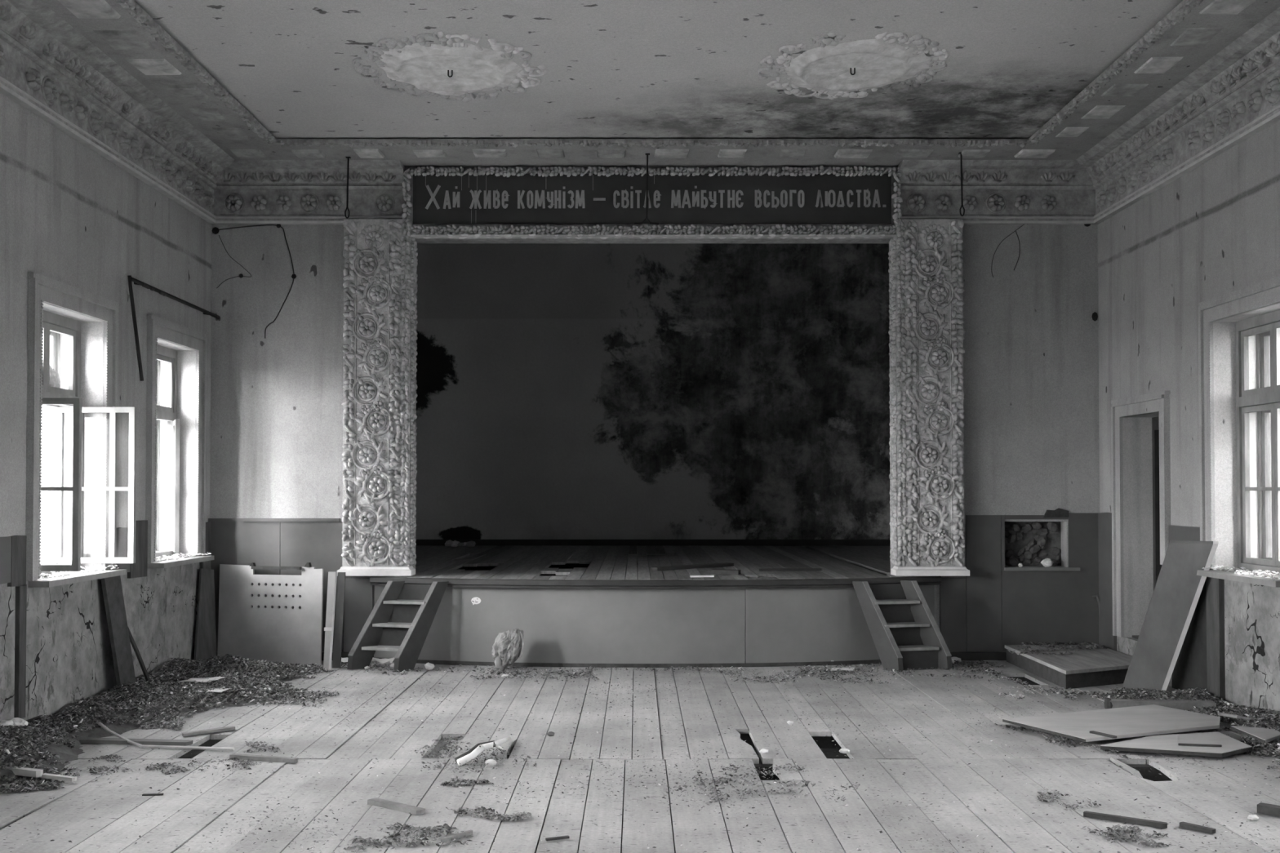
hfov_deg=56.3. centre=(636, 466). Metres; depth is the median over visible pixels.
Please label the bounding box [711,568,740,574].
board
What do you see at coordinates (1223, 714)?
branch
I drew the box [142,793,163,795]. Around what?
splinter
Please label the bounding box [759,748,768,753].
lump
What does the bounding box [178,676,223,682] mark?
plaster slab
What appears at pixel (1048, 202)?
flower
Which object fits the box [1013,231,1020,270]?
wire
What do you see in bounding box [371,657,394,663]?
paper scrap
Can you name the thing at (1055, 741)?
litter patch
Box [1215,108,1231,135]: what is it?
flower
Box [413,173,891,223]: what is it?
board
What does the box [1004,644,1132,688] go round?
platform
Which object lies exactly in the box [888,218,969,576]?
pilaster
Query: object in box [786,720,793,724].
lump
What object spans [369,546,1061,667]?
stage
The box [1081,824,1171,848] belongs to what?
litter patch
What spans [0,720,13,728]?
lump
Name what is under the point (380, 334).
pilaster
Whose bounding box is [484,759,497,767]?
cup
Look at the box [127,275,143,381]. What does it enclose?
tube
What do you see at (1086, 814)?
dark slat
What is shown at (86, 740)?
flat board
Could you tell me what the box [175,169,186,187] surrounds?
flower
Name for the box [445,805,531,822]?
litter patch
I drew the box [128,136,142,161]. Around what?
flower
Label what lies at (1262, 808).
wood block
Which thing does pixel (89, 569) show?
debris
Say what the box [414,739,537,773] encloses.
litter patch
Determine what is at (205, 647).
leaning board
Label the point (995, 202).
flower
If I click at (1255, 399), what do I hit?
window
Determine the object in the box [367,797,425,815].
split slat
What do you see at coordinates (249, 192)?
trim
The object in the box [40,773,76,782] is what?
stick
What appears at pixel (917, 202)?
flower
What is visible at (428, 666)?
lump
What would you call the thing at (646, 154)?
hanging rod
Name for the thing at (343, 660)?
paper scrap
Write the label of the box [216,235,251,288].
wire
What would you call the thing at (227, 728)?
wood strip
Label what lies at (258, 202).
flower
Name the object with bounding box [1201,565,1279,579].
debris
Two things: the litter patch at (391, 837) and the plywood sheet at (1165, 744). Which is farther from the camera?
the plywood sheet at (1165, 744)
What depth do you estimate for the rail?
10.14 m
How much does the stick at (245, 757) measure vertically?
0.025 m
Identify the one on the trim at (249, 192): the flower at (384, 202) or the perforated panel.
the flower at (384, 202)
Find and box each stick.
[2,765,43,777]
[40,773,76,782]
[128,627,151,682]
[229,753,297,763]
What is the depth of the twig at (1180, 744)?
7.24 m
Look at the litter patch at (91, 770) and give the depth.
6.80 m
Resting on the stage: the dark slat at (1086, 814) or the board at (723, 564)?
the board at (723, 564)
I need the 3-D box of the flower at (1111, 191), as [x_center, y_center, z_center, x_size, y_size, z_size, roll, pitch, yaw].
[4.300,-2.497,10.884,0.074,0.191,0.194,0,-7,0]
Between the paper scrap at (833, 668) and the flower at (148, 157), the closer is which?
the flower at (148, 157)
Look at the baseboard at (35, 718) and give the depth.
7.94 m
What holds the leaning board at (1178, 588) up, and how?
on the floor
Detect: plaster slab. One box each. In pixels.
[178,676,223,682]
[195,688,232,693]
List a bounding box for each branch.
[454,736,510,765]
[1217,711,1255,721]
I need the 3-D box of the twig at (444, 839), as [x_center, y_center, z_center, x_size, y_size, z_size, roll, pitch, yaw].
[-0.827,1.694,5.484,0.018,0.018,0.188,-1,-2,43]
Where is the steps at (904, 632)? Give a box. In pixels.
[852,580,951,671]
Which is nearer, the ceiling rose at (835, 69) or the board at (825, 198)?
the ceiling rose at (835, 69)
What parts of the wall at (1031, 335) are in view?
dado panel, dado rail, dado panel, dado panel, dado panel, dado panel, dado panel, dado panel, dado panel, dado panel, dado panel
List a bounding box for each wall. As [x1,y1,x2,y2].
[0,92,211,721]
[208,224,1099,692]
[1097,120,1279,720]
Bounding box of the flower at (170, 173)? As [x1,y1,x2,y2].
[164,160,176,183]
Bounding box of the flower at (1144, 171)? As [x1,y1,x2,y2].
[1137,160,1150,183]
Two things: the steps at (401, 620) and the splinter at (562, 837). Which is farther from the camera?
the steps at (401, 620)
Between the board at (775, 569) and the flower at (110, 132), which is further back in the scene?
the board at (775, 569)
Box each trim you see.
[0,0,234,224]
[114,0,1203,147]
[209,160,404,224]
[897,160,1097,224]
[1075,6,1279,224]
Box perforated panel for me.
[217,562,323,665]
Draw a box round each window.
[25,271,136,587]
[145,314,213,568]
[1196,275,1279,587]
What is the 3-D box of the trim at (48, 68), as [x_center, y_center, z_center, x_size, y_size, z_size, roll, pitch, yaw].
[-3.860,-2.693,4.093,0.320,0.527,14.480,0,-1,0]
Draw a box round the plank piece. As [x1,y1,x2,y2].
[1230,725,1279,742]
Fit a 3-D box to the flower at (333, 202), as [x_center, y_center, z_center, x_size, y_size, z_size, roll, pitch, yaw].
[-2.853,-2.489,11.265,0.155,0.138,0.065,3,-1,0]
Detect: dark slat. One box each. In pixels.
[1083,811,1167,828]
[1179,822,1215,834]
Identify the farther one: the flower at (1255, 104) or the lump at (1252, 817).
the flower at (1255, 104)
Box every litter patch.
[86,754,123,764]
[86,764,132,775]
[143,761,190,775]
[187,757,259,771]
[244,741,279,752]
[333,822,476,852]
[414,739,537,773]
[430,735,463,758]
[440,776,489,786]
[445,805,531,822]
[662,761,860,803]
[994,723,1221,759]
[1036,788,1101,810]
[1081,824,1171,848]
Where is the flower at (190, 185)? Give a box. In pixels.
[185,177,195,194]
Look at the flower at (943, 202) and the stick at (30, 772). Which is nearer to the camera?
the stick at (30, 772)
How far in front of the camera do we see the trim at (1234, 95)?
9.14 m
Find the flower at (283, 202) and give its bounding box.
[275,195,292,210]
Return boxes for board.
[79,737,192,746]
[101,575,136,691]
[193,568,217,660]
[323,572,337,669]
[332,572,345,668]
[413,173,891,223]
[650,562,733,570]
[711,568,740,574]
[759,568,822,571]
[1103,697,1216,712]
[1122,540,1218,690]
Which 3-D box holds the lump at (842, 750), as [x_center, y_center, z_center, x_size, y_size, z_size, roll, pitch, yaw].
[1.261,1.728,7.279,0.066,0.030,0.054,0,-1,0]
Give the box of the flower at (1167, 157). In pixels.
[1160,147,1173,165]
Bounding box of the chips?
[5,673,1275,852]
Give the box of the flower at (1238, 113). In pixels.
[1230,101,1245,123]
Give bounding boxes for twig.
[439,830,472,842]
[1177,743,1222,746]
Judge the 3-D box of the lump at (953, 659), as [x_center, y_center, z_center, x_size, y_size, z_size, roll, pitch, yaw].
[2.936,1.791,11.107,0.144,0.050,0.114,0,-1,19]
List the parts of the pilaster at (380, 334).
stem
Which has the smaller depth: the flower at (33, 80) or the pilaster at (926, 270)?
the flower at (33, 80)
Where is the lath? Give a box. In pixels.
[1089,730,1116,738]
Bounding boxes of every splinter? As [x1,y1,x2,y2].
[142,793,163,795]
[545,835,568,841]
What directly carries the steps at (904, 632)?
on the floor
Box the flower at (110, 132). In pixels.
[104,121,117,141]
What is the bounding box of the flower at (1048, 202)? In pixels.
[1040,195,1057,210]
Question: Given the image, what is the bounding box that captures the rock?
[492,628,524,671]
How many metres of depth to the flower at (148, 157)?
9.69 m
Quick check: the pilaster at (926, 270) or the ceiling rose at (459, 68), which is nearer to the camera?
the ceiling rose at (459, 68)
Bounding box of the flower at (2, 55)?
[0,44,5,67]
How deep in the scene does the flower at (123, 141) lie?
9.23 m
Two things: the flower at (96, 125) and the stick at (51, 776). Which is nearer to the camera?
the stick at (51, 776)
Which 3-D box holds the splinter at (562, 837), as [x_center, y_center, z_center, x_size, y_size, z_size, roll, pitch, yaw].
[-0.361,1.698,5.470,0.112,0.008,0.022,0,-1,-22]
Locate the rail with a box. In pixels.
[131,276,219,318]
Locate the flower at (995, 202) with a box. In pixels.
[986,192,1005,213]
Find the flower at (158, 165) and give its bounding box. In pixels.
[153,155,165,173]
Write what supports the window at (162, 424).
in the wall at (69, 215)
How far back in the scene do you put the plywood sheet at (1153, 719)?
7.93 m
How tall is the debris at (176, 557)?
0.038 m
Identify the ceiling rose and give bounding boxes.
[351,31,547,102]
[756,31,948,99]
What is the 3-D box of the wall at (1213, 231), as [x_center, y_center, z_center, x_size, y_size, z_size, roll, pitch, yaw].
[4.590,-0.769,4.205,0.540,5.500,14.780,0,-1,0]
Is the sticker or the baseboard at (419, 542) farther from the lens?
the baseboard at (419, 542)
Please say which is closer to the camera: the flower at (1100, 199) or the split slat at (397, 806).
the split slat at (397, 806)
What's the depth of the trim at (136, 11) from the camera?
10.45 m
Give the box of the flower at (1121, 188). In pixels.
[1115,177,1126,194]
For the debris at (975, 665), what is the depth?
10.41 m
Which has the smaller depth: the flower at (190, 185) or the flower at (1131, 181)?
the flower at (1131, 181)
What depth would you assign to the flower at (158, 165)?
9.92 m
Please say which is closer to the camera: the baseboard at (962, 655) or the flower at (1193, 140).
the flower at (1193, 140)
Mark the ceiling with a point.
(615, 68)
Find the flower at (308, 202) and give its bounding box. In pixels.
[298,192,319,213]
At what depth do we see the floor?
6.65 m
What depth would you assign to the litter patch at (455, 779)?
6.50 m
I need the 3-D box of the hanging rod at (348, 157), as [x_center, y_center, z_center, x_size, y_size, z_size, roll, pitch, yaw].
[-2.638,-2.545,10.924,0.051,0.563,0.040,0,-1,0]
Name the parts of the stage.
panel, pale slat, panel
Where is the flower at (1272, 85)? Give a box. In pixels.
[1263,75,1279,105]
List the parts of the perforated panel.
cross rail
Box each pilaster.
[337,218,417,576]
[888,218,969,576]
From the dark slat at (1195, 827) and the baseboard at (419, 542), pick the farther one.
the baseboard at (419, 542)
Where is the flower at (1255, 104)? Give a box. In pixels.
[1246,90,1262,112]
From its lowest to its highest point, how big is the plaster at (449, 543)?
0.116 m
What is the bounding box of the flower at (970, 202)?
[963,195,977,210]
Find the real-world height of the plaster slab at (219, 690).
0.011 m
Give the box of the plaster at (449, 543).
[444,540,475,546]
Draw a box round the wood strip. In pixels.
[182,725,235,736]
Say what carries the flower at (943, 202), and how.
on the trim at (995, 192)
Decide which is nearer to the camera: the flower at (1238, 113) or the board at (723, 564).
the flower at (1238, 113)
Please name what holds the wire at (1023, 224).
attached to the wall at (1031, 335)
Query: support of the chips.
on the floor
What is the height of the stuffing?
0.258 m
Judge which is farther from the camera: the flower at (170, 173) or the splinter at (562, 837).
the flower at (170, 173)
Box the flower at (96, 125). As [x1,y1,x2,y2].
[88,108,104,135]
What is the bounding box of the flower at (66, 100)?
[59,90,75,113]
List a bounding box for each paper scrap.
[341,657,347,662]
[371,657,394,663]
[831,667,854,671]
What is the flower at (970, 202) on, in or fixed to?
on the trim at (995, 192)
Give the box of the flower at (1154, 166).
[1148,155,1160,173]
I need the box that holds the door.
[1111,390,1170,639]
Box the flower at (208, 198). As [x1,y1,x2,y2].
[204,190,213,205]
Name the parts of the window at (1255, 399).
sill, sash, sash, sash, sash, sash, sash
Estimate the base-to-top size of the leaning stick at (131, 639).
0.575 m
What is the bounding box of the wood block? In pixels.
[1257,802,1279,817]
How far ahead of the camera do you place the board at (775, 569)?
11.73 m
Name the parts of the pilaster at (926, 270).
stem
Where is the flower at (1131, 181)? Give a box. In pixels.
[1126,169,1137,187]
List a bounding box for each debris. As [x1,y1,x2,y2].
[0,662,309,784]
[40,564,119,577]
[155,552,211,561]
[339,659,1004,684]
[369,661,1004,684]
[959,668,1279,778]
[1008,640,1108,655]
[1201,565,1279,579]
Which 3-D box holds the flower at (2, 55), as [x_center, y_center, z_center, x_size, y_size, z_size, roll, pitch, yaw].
[-3.960,-2.563,7.430,0.074,0.191,0.194,0,6,0]
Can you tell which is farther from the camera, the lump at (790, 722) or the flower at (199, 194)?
the flower at (199, 194)
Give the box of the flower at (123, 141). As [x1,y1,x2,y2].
[117,130,130,149]
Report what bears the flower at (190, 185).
on the trim at (48, 68)
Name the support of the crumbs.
on the floor
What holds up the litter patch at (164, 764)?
on the floor
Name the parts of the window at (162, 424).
sash, sash, sill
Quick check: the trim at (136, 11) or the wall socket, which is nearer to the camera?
the trim at (136, 11)
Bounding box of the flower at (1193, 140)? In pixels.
[1186,130,1199,149]
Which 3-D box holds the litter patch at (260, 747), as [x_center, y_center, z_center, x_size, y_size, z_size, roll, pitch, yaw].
[-2.318,1.732,7.413,0.222,0.018,0.379,0,-1,-17]
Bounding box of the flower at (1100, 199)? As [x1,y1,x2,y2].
[1095,190,1106,206]
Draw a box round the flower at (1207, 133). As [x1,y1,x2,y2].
[1200,120,1214,142]
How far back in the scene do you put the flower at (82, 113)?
8.54 m
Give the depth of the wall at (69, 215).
8.94 m
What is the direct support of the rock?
on the floor
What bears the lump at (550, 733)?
on the floor
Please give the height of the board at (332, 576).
0.860 m
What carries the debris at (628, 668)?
on the floor
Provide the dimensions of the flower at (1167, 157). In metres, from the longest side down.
0.155 x 0.138 x 0.065 m
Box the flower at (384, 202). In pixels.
[374,192,395,213]
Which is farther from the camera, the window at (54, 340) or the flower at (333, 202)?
the flower at (333, 202)
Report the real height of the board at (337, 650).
0.850 m
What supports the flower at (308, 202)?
on the trim at (249, 192)
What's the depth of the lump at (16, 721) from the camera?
7.56 m
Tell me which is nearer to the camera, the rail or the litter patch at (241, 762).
the litter patch at (241, 762)
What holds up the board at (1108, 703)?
on the floor
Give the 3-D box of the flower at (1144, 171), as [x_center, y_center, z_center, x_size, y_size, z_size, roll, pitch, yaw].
[4.300,-2.510,10.194,0.074,0.191,0.194,0,-10,0]
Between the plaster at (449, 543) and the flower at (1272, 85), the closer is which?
the flower at (1272, 85)
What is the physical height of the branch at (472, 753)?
0.094 m
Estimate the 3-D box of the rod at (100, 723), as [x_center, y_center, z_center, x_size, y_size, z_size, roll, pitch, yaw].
[-3.152,1.690,7.597,1.466,0.108,0.251,-1,-1,31]
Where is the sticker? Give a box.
[471,597,480,604]
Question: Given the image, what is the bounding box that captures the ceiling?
[40,0,1279,167]
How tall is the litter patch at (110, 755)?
0.017 m
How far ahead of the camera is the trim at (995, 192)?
11.27 m
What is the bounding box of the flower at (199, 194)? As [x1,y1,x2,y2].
[194,181,204,203]
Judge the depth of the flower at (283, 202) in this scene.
11.27 m
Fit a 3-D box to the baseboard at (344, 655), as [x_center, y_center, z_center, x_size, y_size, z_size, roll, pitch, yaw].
[-3.245,1.778,11.227,1.550,0.075,0.039,0,-1,0]
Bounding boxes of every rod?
[87,713,234,751]
[344,156,351,218]
[634,153,658,224]
[958,151,964,216]
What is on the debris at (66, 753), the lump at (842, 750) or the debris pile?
the debris pile
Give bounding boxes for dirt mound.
[1142,693,1279,763]
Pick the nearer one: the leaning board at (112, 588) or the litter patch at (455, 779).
the litter patch at (455, 779)
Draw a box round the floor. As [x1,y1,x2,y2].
[0,660,1279,852]
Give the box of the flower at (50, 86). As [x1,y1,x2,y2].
[41,75,59,105]
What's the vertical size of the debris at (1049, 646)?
0.032 m
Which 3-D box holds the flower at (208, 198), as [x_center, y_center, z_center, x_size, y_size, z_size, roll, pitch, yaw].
[-3.955,-2.492,11.115,0.065,0.138,0.155,0,10,0]
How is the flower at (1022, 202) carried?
on the trim at (995, 192)
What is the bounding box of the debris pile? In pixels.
[0,653,339,794]
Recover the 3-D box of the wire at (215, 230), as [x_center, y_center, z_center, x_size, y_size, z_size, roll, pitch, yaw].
[-3.613,-1.755,11.301,0.802,1.088,0.024,0,-1,0]
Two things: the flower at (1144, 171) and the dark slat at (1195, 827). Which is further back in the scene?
the flower at (1144, 171)
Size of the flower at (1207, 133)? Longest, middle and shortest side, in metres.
0.155 x 0.138 x 0.065 m
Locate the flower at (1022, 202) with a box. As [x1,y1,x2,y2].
[1014,195,1030,210]
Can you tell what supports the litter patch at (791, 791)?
on the floor
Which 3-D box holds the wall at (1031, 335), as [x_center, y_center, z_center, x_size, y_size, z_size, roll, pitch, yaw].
[0.200,-1.130,11.454,10.800,6.500,0.420,0,-1,0]
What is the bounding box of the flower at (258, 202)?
[250,195,266,210]
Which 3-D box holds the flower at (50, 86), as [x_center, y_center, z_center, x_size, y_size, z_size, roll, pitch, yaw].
[-3.960,-2.550,8.121,0.074,0.191,0.194,0,-14,0]
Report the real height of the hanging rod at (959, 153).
0.575 m
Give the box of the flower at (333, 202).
[326,195,342,210]
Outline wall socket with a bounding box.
[1092,311,1097,321]
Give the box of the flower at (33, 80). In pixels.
[25,66,42,91]
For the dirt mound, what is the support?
on the floor
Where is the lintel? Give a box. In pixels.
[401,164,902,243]
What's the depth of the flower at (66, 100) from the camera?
8.32 m
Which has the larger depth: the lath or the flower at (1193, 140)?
the flower at (1193, 140)
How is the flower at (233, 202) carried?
on the trim at (249, 192)
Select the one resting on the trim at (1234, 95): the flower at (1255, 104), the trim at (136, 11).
the flower at (1255, 104)
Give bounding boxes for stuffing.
[49,364,60,387]
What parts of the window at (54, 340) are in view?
sash, sash, sash, sash, sill, sash, sash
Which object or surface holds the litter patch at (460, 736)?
on the floor
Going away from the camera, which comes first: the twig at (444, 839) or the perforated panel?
the twig at (444, 839)
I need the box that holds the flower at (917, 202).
[906,192,927,213]
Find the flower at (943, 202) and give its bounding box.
[935,195,951,210]
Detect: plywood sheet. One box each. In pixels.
[1002,704,1220,742]
[1100,732,1252,757]
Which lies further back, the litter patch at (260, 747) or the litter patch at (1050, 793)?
the litter patch at (260, 747)
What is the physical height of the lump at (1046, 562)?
0.082 m
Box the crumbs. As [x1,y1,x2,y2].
[1,670,1275,852]
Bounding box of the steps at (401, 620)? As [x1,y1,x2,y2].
[346,581,448,672]
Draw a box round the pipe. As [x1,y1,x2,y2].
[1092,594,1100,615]
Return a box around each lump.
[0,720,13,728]
[11,717,27,726]
[424,662,434,670]
[546,731,554,736]
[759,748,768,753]
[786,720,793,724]
[839,748,849,753]
[951,657,960,662]
[1040,558,1053,567]
[1247,814,1258,821]
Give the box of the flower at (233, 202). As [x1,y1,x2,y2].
[223,192,244,213]
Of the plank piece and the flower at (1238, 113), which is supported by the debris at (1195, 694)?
the plank piece
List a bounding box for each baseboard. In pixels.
[0,715,45,733]
[321,652,373,660]
[415,539,890,546]
[950,652,1006,660]
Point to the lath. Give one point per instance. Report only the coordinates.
(1091, 731)
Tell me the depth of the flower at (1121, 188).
10.61 m
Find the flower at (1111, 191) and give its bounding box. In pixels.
[1105,181,1117,202]
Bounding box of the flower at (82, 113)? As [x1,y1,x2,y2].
[75,101,89,123]
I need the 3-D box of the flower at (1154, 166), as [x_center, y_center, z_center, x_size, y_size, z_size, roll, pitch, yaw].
[4.295,-2.514,9.963,0.065,0.138,0.155,0,-11,0]
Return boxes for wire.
[211,223,296,338]
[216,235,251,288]
[991,224,1023,277]
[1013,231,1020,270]
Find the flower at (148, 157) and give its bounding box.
[142,147,154,165]

